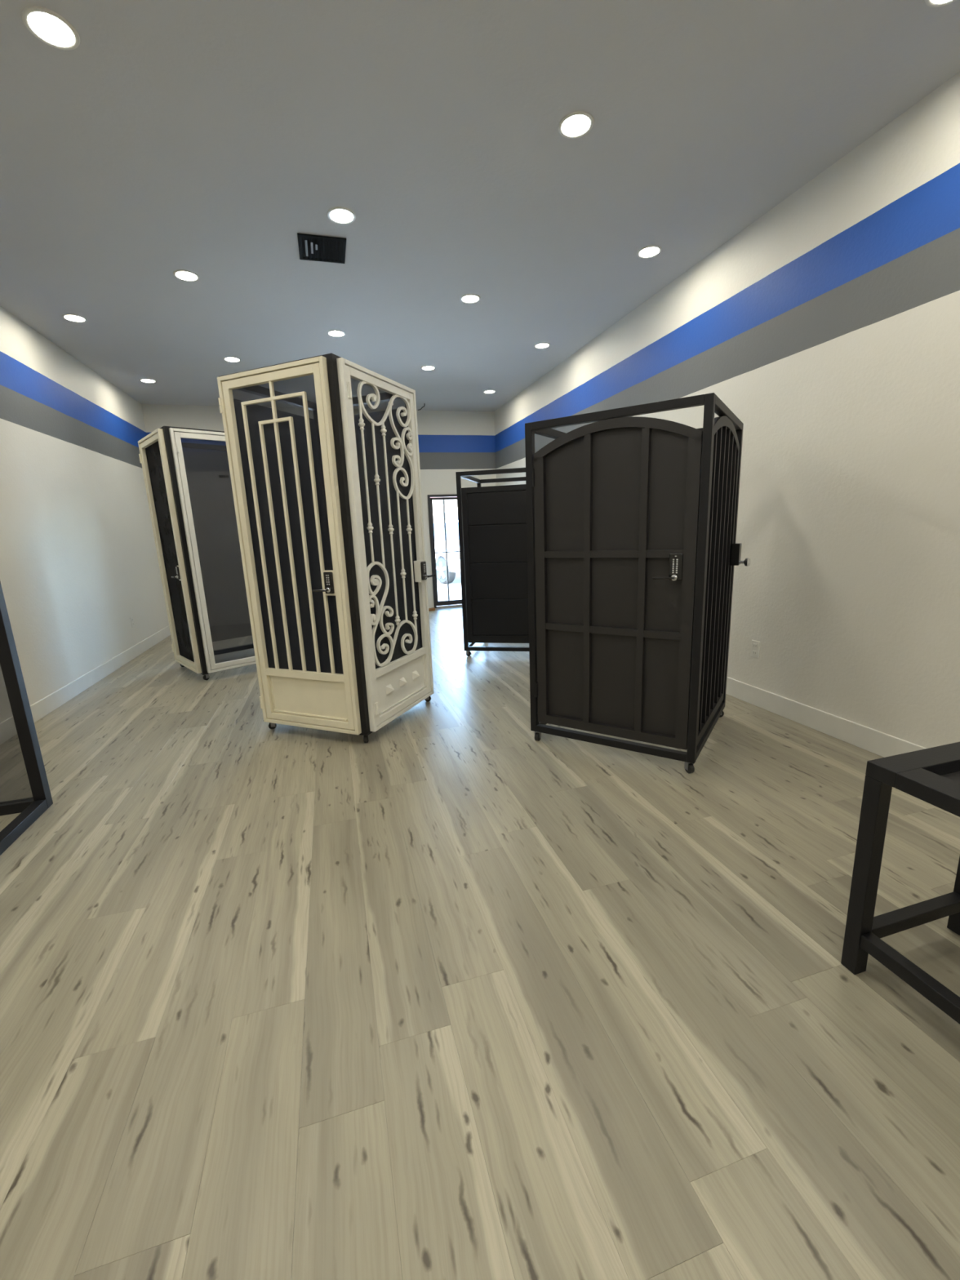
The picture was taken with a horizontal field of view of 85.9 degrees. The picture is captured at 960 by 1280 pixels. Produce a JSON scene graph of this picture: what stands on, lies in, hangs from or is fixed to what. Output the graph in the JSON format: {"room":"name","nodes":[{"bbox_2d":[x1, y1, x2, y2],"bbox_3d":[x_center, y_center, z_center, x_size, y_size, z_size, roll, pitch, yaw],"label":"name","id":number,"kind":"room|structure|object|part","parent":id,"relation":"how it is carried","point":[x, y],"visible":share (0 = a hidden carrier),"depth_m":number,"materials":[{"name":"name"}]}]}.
{"room":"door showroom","nodes":[
{"label":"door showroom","id":0,"kind":"room"},
{"bbox_2d":[0,306,168,723],"bbox_3d":[-2.944,-0.544,1.982,0.150,3.050,11.080,-6,13,-15],"label":"wall","id":1,"kind":"structure","parent":0,"point":[78,556],"depth_m":4.51,"materials":[{"name":"paint"}]},
{"bbox_2d":[0,625,170,744],"bbox_3d":[-2.809,0.827,2.305,0.014,0.126,10.780,-6,13,-15],"label":"baseboard","id":2,"kind":"structure","parent":1,"relation":"attached to","point":[52,701],"depth_m":4.43,"materials":[{"name":"white wood"}]},
{"bbox_2d":[129,616,134,626],"bbox_3d":[-3.855,-0.201,5.717,0.009,0.114,0.070,-6,13,-15],"label":"wall outlet","id":3,"kind":"object","parent":1,"relation":"attached to","point":[131,617],"visible":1,"depth_m":5.71,"materials":[{"name":"white plastic"}]},
{"bbox_2d":[141,404,496,617],"bbox_3d":[-2.067,-1.846,7.783,4.850,3.050,0.150,-6,13,-15],"label":"wall","id":4,"kind":"structure","parent":0,"point":[451,442],"depth_m":7.43,"materials":[{"name":"paint"}]},
{"bbox_2d":[208,600,431,626],"bbox_3d":[-2.548,-0.396,7.853,3.655,0.126,0.014,-6,13,-15],"label":"baseboard","id":5,"kind":"structure","parent":4,"relation":"attached to","point":[237,620],"depth_m":7.54,"materials":[{"name":"white wood"}]},
{"bbox_2d":[427,493,462,608],"bbox_3d":[-0.338,-1.440,8.358,0.955,1.775,0.150,-6,13,-15],"label":"door","id":6,"kind":"structure","parent":4,"relation":"in","point":[437,603],"depth_m":8.24,"materials":[{"name":"brown metal"}]},
{"bbox_2d":[435,499,459,599],"bbox_3d":[-0.349,-1.441,8.398,0.875,1.709,0.022,-6,13,-15],"label":"window","id":7,"kind":"structure","parent":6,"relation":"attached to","point":[443,502],"depth_m":8.33,"materials":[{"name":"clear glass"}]},
{"bbox_2d":[0,605,959,1279],"bbox_3d":[-0.506,0.664,3.033,4.850,0.050,10.930,-6,13,-15],"label":"floor","id":8,"kind":"structure","parent":0,"point":[452,993],"depth_m":1.38,"materials":[{"name":"wood"}]},
{"bbox_2d":[0,581,53,855],"bbox_3d":[-2.331,-0.111,1.764,0.660,2.150,1.000,-6,13,-15],"label":"display","id":9,"kind":"object","parent":8,"relation":"on","point":[30,809],"visible":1,"depth_m":2.40,"materials":[{"name":"grey metal"}]},
{"bbox_3d":[-2.422,0.821,2.435,0.560,0.050,0.050,-6,13,-15],"label":"rail","id":10,"kind":"part","parent":9,"relation":"part of","materials":[{"name":"black metal"}]},
{"bbox_3d":[-1.997,0.884,2.068,0.050,0.050,0.900,-6,13,-15],"label":"rail","id":11,"kind":"part","parent":9,"relation":"part of","materials":[{"name":"black metal"}]},
{"bbox_2d":[137,426,256,679],"bbox_3d":[-2.499,-0.795,4.919,0.925,2.154,0.838,-14,17,-42],"label":"display","id":12,"kind":"object","parent":8,"relation":"on","point":[161,456],"visible":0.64,"depth_m":4.55,"materials":[{"name":"metal"}]},
{"bbox_3d":[-3.031,-0.812,4.946,0.045,2.092,0.045,-14,17,-42],"label":"corner post","id":13,"kind":"part","parent":12,"relation":"part of","materials":[{"name":"metal"}]},
{"bbox_3d":[-2.804,-0.755,4.661,0.029,2.011,0.668,-14,17,-42],"label":"door","id":14,"kind":"part","parent":12,"relation":"part of","materials":[{"name":"beige metal"}]},
{"bbox_3d":[-2.517,-0.718,4.422,0.045,2.092,0.045,-14,17,-42],"label":"corner post","id":15,"kind":"part","parent":12,"relation":"part of","materials":[{"name":"beige metal"}]},
{"bbox_3d":[-2.272,-1.787,4.471,0.750,0.045,0.045,-14,17,-42],"label":"rail","id":16,"kind":"part","parent":12,"relation":"part of","materials":[{"name":"beige metal"}]},
{"bbox_3d":[-2.786,-1.881,4.995,0.750,0.045,0.045,-14,17,-42],"label":"rail","id":17,"kind":"part","parent":12,"relation":"part of","materials":[{"name":"black metal"}]},
{"bbox_3d":[-2.206,-0.779,4.661,0.711,2.011,0.029,-14,17,-42],"label":"door","id":18,"kind":"part","parent":12,"relation":"part of","materials":[{"name":"beige metal"}]},
{"bbox_3d":[-2.705,0.118,5.431,0.750,0.045,0.045,-14,17,-42],"label":"rail","id":19,"kind":"part","parent":12,"relation":"part of","materials":[{"name":"black metal"}]},
{"bbox_2d":[217,353,435,742],"bbox_3d":[-0.893,-0.518,3.351,0.915,2.154,0.925,3,13,23],"label":"display","id":20,"kind":"object","parent":8,"relation":"on","point":[328,505],"visible":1,"depth_m":3.21,"materials":[{"name":"metal"}]},
{"bbox_3d":[-1.121,-1.474,2.822,0.710,0.045,0.045,3,13,23],"label":"rail","id":21,"kind":"part","parent":20,"relation":"part of","materials":[{"name":"beige metal"}]},
{"bbox_3d":[-1.316,-1.575,3.324,0.045,0.045,0.750,3,13,23],"label":"rail","id":22,"kind":"part","parent":20,"relation":"part of","materials":[{"name":"beige metal"}]},
{"bbox_3d":[-1.288,-0.548,3.554,0.004,1.943,0.750,3,13,23],"label":"panel","id":23,"kind":"part","parent":20,"relation":"part of","materials":[{"name":"beige metal"}]},
{"bbox_3d":[-1.098,-0.463,3.007,0.683,2.011,0.029,3,13,23],"label":"door","id":24,"kind":"part","parent":20,"relation":"part of","materials":[{"name":"beige metal"}]},
{"bbox_3d":[-1.061,0.354,3.196,0.600,0.250,0.007,3,13,23],"label":"kick panel","id":25,"kind":"part","parent":20,"relation":"part of","materials":[{"name":"beige metal"}]},
{"bbox_3d":[-0.907,-0.278,2.907,0.103,0.014,0.016,4,14,26],"label":"lever handle","id":26,"kind":"part","parent":20,"relation":"part of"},
{"bbox_3d":[-1.123,-0.660,3.899,0.045,2.092,0.045,3,13,23],"label":"corner post","id":27,"kind":"part","parent":20,"relation":"part of","materials":[{"name":"beige metal"}]},
{"bbox_3d":[-0.732,-0.457,2.895,0.045,2.092,0.045,3,13,23],"label":"corner post","id":28,"kind":"part","parent":20,"relation":"part of","materials":[{"name":"beige metal"}]},
{"bbox_3d":[-0.691,0.562,3.118,0.057,0.008,0.057,3,13,23],"label":"foot plate","id":29,"kind":"part","parent":20,"relation":"part of","materials":[{"name":"black metal"}]},
{"bbox_3d":[-0.815,-1.642,3.536,0.710,0.045,0.045,3,13,23],"label":"rail","id":30,"kind":"part","parent":20,"relation":"part of","materials":[{"name":"beige metal"}]},
{"bbox_3d":[-0.768,-0.617,3.773,0.710,1.943,0.004,3,13,23],"label":"panel","id":31,"kind":"part","parent":20,"relation":"part of","materials":[{"name":"metal"}]},
{"bbox_3d":[-0.544,-0.535,3.236,0.029,2.011,0.711,3,13,23],"label":"door","id":32,"kind":"part","parent":20,"relation":"part of","materials":[{"name":"beige metal"}]},
{"bbox_3d":[-0.521,0.283,3.419,0.007,0.249,0.628,3,13,23],"label":"kick panel","id":33,"kind":"part","parent":20,"relation":"part of","materials":[{"name":"beige metal"}]},
{"bbox_3d":[-0.426,-0.625,3.609,0.045,2.092,0.045,3,13,23],"label":"corner post","id":34,"kind":"part","parent":20,"relation":"part of","materials":[{"name":"beige metal"}]},
{"bbox_2d":[428,607,435,611],"bbox_3d":[-0.774,-0.485,8.123,0.120,0.045,0.080,-6,13,-15],"label":"door stop","id":35,"kind":"object","parent":8,"relation":"on","point":[432,608],"visible":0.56,"depth_m":8.09,"materials":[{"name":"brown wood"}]},
{"bbox_2d":[455,467,528,656],"bbox_3d":[0.355,-0.789,5.287,0.913,1.758,0.935,0,13,12],"label":"display","id":36,"kind":"object","parent":8,"relation":"on","point":[492,520],"visible":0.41,"depth_m":4.87,"materials":[{"name":"metal"}]},
{"bbox_3d":[-0.168,-0.725,4.948,0.038,1.696,0.038,0,13,12],"label":"corner post","id":37,"kind":"part","parent":36,"relation":"part of","materials":[{"name":"black metal"}]},
{"bbox_3d":[-0.106,-1.631,5.198,0.038,0.038,0.857,0,13,12],"label":"rail","id":38,"kind":"part","parent":36,"relation":"part of","materials":[{"name":"black metal"}]},
{"bbox_3d":[-0.041,-0.013,5.551,0.038,0.038,0.857,0,13,12],"label":"rail","id":39,"kind":"part","parent":36,"relation":"part of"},
{"bbox_3d":[0.226,-1.531,4.677,0.836,0.038,0.038,0,13,12],"label":"rail","id":40,"kind":"part","parent":36,"relation":"part of","materials":[{"name":"black metal"}]},
{"bbox_3d":[0.291,0.087,5.031,0.836,0.038,0.038,0,13,12],"label":"rail","id":41,"kind":"part","parent":36,"relation":"part of","materials":[{"name":"black metal"}]},
{"bbox_3d":[0.416,-1.725,5.530,0.836,0.038,0.038,0,13,12],"label":"rail","id":42,"kind":"part","parent":36,"relation":"part of","materials":[{"name":"black metal"}]},
{"bbox_2d":[524,392,751,773],"bbox_3d":[0.934,-0.310,2.961,1.009,1.770,0.972,6,15,33],"label":"display","id":43,"kind":"object","parent":8,"relation":"on","point":[633,552],"visible":1,"depth_m":2.62,"materials":[{"name":"metal"}]},
{"bbox_3d":[0.292,-0.298,2.870,0.038,1.704,0.038,6,15,33],"label":"corner post","id":44,"kind":"part","parent":43,"relation":"part of","materials":[{"name":"black metal"}]},
{"bbox_3d":[0.505,-1.201,3.056,0.038,0.038,0.857,6,15,33],"label":"rail","id":45,"kind":"part","parent":43,"relation":"part of","materials":[{"name":"black metal"}]},
{"bbox_3d":[0.690,0.552,2.810,0.836,0.038,0.038,6,15,33],"label":"rail","id":46,"kind":"part","parent":43,"relation":"part of","materials":[{"name":"black metal"}]},
{"bbox_3d":[0.624,-1.075,2.455,0.836,0.038,0.038,6,15,33],"label":"rail","id":47,"kind":"part","parent":43,"relation":"part of","materials":[{"name":"black metal"}]},
{"bbox_3d":[0.659,-0.272,2.631,0.824,1.602,0.030,6,15,33],"label":"gate frame","id":48,"kind":"part","parent":43,"relation":"part of","materials":[{"name":"black metal"}]},
{"bbox_3d":[0.863,-0.291,2.425,0.100,0.013,0.015,6,15,33],"label":"lever handle","id":49,"kind":"part","parent":43,"relation":"part of","materials":[{"name":"metal"}]},
{"bbox_3d":[0.919,-0.343,2.418,0.061,0.127,0.014,6,15,33],"label":"lock plate","id":50,"kind":"part","parent":43,"relation":"part of","materials":[{"name":"black metal"}]},
{"bbox_3d":[1.022,-0.224,2.395,0.038,1.704,0.038,6,15,33],"label":"corner post","id":51,"kind":"part","parent":43,"relation":"part of","materials":[{"name":"black metal"}]},
{"bbox_3d":[1.301,0.500,2.936,0.038,0.038,0.857,6,15,33],"label":"rail","id":52,"kind":"part","parent":43,"relation":"part of","materials":[{"name":"black metal"}]},
{"bbox_3d":[1.266,-0.328,2.757,0.030,1.608,0.835,6,15,33],"label":"gate frame","id":53,"kind":"part","parent":43,"relation":"part of","materials":[{"name":"black metal"}]},
{"bbox_3d":[1.235,-1.127,2.581,0.038,0.038,0.857,6,15,33],"label":"rail","id":54,"kind":"part","parent":43,"relation":"part of","materials":[{"name":"black metal"}]},
{"bbox_3d":[1.513,-0.403,3.122,0.038,1.704,0.038,6,15,33],"label":"corner post","id":55,"kind":"part","parent":43,"relation":"part of","materials":[{"name":"black metal"}]},
{"bbox_3d":[1.542,-0.453,2.997,0.057,0.052,0.052,6,15,33],"label":"door knob","id":56,"kind":"part","parent":43,"relation":"part of","materials":[{"name":"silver metal"}]},
{"bbox_2d":[840,742,959,1024],"bbox_3d":[1.393,0.705,0.918,0.460,0.622,1.150,-6,13,-15],"label":"base frame","id":57,"kind":"object","parent":8,"relation":"on","point":[931,775],"visible":1,"depth_m":1.34,"materials":[{"name":"black metal"}]},
{"bbox_3d":[1.039,0.637,1.388,0.042,0.582,0.042,-6,13,-15],"label":"leg","id":58,"kind":"part","parent":57,"relation":"part of","materials":[{"name":"black metal"}]},
{"bbox_3d":[1.231,0.317,1.362,0.460,0.040,0.074,-6,13,-15],"label":"rail","id":59,"kind":"part","parent":57,"relation":"part of","materials":[{"name":"black metal"}]},
{"bbox_3d":[1.200,0.439,0.806,0.083,0.040,1.002,-6,13,-15],"label":"rail","id":60,"kind":"part","parent":57,"relation":"part of","materials":[{"name":"black metal"}]},
{"bbox_3d":[1.382,0.438,0.860,0.294,0.006,1.002,-6,13,-15],"label":"inset panel","id":61,"kind":"part","parent":57,"relation":"part of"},
{"bbox_3d":[1.440,0.597,1.499,0.042,0.582,0.042,-6,13,-15],"label":"leg","id":62,"kind":"part","parent":57,"relation":"part of","materials":[{"name":"black metal"}]},
{"bbox_2d":[0,0,959,411],"bbox_3d":[-0.608,-2.347,2.302,5.150,0.150,11.080,-6,13,-15],"label":"ceiling","id":63,"kind":"structure","parent":0,"point":[201,137],"depth_m":2.50,"materials":[{"name":"paint"}]},
{"bbox_2d":[21,5,79,50],"bbox_3d":[-1.488,-2.120,1.790,0.160,0.006,0.160,-6,13,-15],"label":"recessed light","id":64,"kind":"object","parent":63,"relation":"in","point":[46,25],"visible":1,"depth_m":1.78,"materials":[{"name":"white plastic"}]},
{"bbox_2d":[62,314,87,322],"bbox_3d":[-3.217,-2.553,4.091,0.160,0.006,0.160,-6,13,-15],"label":"recessed light","id":65,"kind":"object","parent":63,"relation":"in","point":[73,317],"visible":1,"depth_m":4.09,"materials":[{"name":"white"}]},
{"bbox_2d":[139,378,155,382],"bbox_3d":[-3.713,-2.898,5.766,0.160,0.006,0.160,-6,13,-15],"label":"recessed light","id":66,"kind":"object","parent":63,"relation":"in","point":[146,380],"visible":1,"depth_m":5.76,"materials":[{"name":"white"}]},
{"bbox_2d":[173,269,199,281],"bbox_3d":[-1.995,-2.474,3.502,0.160,0.006,0.160,-6,13,-15],"label":"recessed light","id":67,"kind":"object","parent":63,"relation":"in","point":[185,275],"visible":1,"depth_m":3.50,"materials":[{"name":"white"}]},
{"bbox_2d":[223,356,240,362],"bbox_3d":[-2.493,-2.821,5.186,0.160,0.006,0.160,-6,13,-15],"label":"recessed light","id":68,"kind":"object","parent":63,"relation":"in","point":[233,359],"visible":1,"depth_m":5.18,"materials":[{"name":"white"}]},
{"bbox_2d":[297,233,346,263],"bbox_3d":[-0.991,-2.454,3.240,0.284,0.012,0.300,-6,13,-15],"label":"ceiling vent","id":69,"kind":"object","parent":63,"relation":"in","point":[311,247],"visible":1,"depth_m":3.23,"materials":[{"name":"metal"}]},
{"bbox_3d":[-0.991,-2.458,3.239,0.240,0.002,0.256,-6,13,-15],"label":"plate","id":70,"kind":"part","parent":69,"relation":"part of","materials":[{"name":"black metal"}]},
{"bbox_2d":[327,329,345,337],"bbox_3d":[-1.288,-2.747,4.622,0.160,0.006,0.160,-6,13,-15],"label":"recessed light","id":71,"kind":"object","parent":63,"relation":"in","point":[335,333],"visible":1,"depth_m":4.62,"materials":[{"name":"white plastic"}]},
{"bbox_2d":[326,206,355,224],"bbox_3d":[-0.782,-2.393,2.911,0.160,0.006,0.160,-6,13,-15],"label":"recessed light","id":72,"kind":"object","parent":63,"relation":"in","point":[343,215],"visible":1,"depth_m":2.90,"materials":[{"name":"white plastic"}]},
{"bbox_2d":[421,365,435,370],"bbox_3d":[-0.574,-3.014,5.715,0.160,0.006,0.160,-6,13,-15],"label":"recessed light","id":73,"kind":"object","parent":63,"relation":"in","point":[424,367],"visible":1,"depth_m":5.71,"materials":[{"name":"white"}]},
{"bbox_2d":[460,293,480,303],"bbox_3d":[-0.075,-2.667,4.031,0.160,0.006,0.160,-6,13,-15],"label":"recessed light","id":74,"kind":"object","parent":63,"relation":"in","point":[469,298],"visible":1,"depth_m":4.02,"materials":[{"name":"white plastic"}]},
{"bbox_2d":[483,390,495,393],"bbox_3d":[0.126,-3.284,6.823,0.160,0.006,0.160,-6,13,-15],"label":"recessed light","id":75,"kind":"object","parent":63,"relation":"in","point":[486,391],"visible":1,"depth_m":6.81,"materials":[{"name":"white"}]},
{"bbox_2d":[533,342,550,348],"bbox_3d":[0.621,-2.939,5.148,0.160,0.006,0.160,-6,13,-15],"label":"recessed light","id":76,"kind":"object","parent":63,"relation":"in","point":[540,345],"visible":1,"depth_m":5.14,"materials":[{"name":"white"}]},
{"bbox_2d":[558,111,594,138],"bbox_3d":[0.431,-2.313,2.319,0.160,0.006,0.160,-6,13,-15],"label":"recessed light","id":77,"kind":"object","parent":63,"relation":"in","point":[576,124],"visible":1,"depth_m":2.31,"materials":[{"name":"white"}]},
{"bbox_2d":[636,244,662,257],"bbox_3d":[1.128,-2.586,3.436,0.160,0.006,0.160,-6,13,-15],"label":"recessed light","id":78,"kind":"object","parent":63,"relation":"in","point":[648,251],"visible":1,"depth_m":3.43,"materials":[{"name":"white"}]},
{"bbox_2d":[924,0,956,7],"bbox_3d":[1.624,-2.240,1.762,0.160,0.006,0.160,-6,13,-15],"label":"recessed light","id":79,"kind":"object","parent":63,"relation":"in","point":[931,3],"visible":1,"depth_m":1.82,"materials":[{"name":"white"}]},
{"bbox_2d":[493,71,959,748],"bbox_3d":[1.854,-1.027,3.303,0.150,3.050,11.080,-6,13,-15],"label":"wall","id":80,"kind":"structure","parent":0,"point":[828,325],"depth_m":2.76,"materials":[{"name":"paint"}]},
{"bbox_2d":[750,640,760,658],"bbox_3d":[1.841,0.062,3.447,0.009,0.114,0.070,-6,13,-15],"label":"wall outlet","id":81,"kind":"object","parent":80,"relation":"attached to","point":[755,646],"visible":1,"depth_m":3.44,"materials":[{"name":"white plastic"}]},
{"bbox_2d":[725,676,926,757],"bbox_3d":[1.831,0.359,3.582,0.014,0.126,10.780,-6,13,-15],"label":"baseboard","id":82,"kind":"structure","parent":80,"relation":"attached to","point":[877,742],"depth_m":2.99,"materials":[{"name":"white wood"}]},
{"label":"outside","id":83,"kind":"structure","parent":0,"visible":0},
{"bbox_2d":[436,572,461,592],"bbox_3d":[-13.018,-11.648,61.957,70.000,0.100,111.670,-6,13,-15],"label":"ground","id":84,"kind":"structure","parent":83,"point":[455,586],"depth_m":11.73,"materials":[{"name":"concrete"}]},
{"bbox_2d":[430,497,457,520],"bbox_3d":[-2.153,-8.486,36.894,9.400,3.550,6.500,-6,13,-15],"label":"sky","id":85,"kind":"structure","parent":84,"relation":"on","point":[451,505],"depth_m":33.70,"materials":[{"name":"beige paint"}]},
{"bbox_2d":[433,520,460,583],"bbox_3d":[-1.157,-2.431,13.788,2.070,1.500,4.450,-11,15,-35],"label":"car","id":86,"kind":"object","parent":84,"relation":"on","point":[451,526],"visible":0.29,"depth_m":12.17,"materials":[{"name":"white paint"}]},
{"bbox_2d":[437,591,462,600],"bbox_3d":[-0.133,-0.808,9.649,11.000,0.015,1.860,-6,13,-15],"label":"sidewalk","id":87,"kind":"structure","parent":84,"relation":"on","point":[453,595],"depth_m":9.84,"materials":[{"name":"grey concrete"}]}
]}

